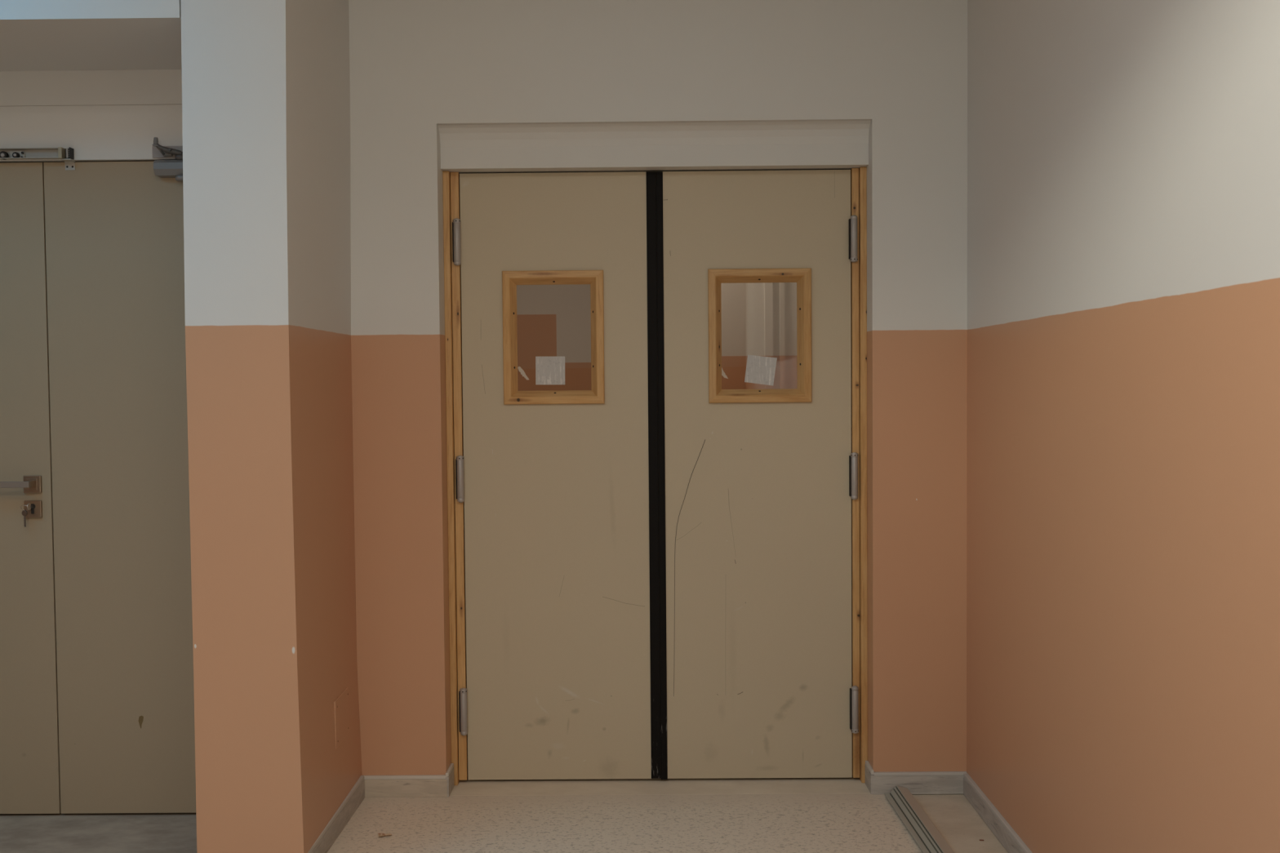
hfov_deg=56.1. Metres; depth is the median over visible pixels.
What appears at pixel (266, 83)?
wall
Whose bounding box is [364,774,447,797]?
baseboard
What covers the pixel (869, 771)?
baseboard reveal
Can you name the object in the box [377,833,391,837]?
scrap
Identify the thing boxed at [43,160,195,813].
door
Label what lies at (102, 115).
wall
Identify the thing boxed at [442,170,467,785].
door frame
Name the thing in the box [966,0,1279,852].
wall
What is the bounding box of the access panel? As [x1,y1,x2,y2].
[333,687,349,749]
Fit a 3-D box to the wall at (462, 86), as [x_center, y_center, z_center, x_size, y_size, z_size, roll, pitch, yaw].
[0.067,-0.220,4.089,2.066,2.900,0.240,0,2,0]
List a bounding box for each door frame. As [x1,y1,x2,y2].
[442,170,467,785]
[850,166,867,782]
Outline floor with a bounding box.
[0,776,1008,852]
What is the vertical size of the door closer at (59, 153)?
0.034 m
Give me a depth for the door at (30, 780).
3.83 m
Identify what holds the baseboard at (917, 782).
attached to the wall at (462, 86)
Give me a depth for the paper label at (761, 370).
4.12 m
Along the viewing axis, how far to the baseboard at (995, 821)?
3.66 m
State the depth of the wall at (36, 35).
3.38 m
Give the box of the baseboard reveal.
[864,760,874,794]
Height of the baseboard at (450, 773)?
0.080 m
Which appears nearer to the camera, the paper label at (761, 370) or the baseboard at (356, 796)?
the baseboard at (356, 796)
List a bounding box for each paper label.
[535,356,564,384]
[744,355,777,385]
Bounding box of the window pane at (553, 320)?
[516,284,591,391]
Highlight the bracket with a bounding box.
[60,158,75,170]
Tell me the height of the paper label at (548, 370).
0.098 m
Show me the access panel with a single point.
(341, 729)
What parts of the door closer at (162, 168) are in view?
fore arm, bracket plate, arm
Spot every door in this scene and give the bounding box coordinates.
[0,162,61,813]
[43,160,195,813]
[452,171,661,780]
[656,169,858,779]
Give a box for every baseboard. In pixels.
[307,775,364,852]
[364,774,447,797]
[444,763,454,796]
[872,771,967,794]
[963,773,1031,852]
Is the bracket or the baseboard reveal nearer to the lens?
the bracket
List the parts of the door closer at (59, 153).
roller plate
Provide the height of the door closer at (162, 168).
0.129 m
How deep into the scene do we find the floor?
3.78 m
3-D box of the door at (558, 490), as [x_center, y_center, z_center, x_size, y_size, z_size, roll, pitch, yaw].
[-0.283,0.179,4.121,0.692,2.085,0.071,0,2,0]
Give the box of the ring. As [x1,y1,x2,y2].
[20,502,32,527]
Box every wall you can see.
[0,0,182,71]
[0,69,182,162]
[180,0,362,852]
[348,0,967,775]
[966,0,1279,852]
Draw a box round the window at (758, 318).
[720,282,797,389]
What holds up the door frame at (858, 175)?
attached to the wall at (462, 86)
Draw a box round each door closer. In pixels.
[0,146,74,159]
[151,137,182,182]
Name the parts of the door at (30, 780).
lever, handle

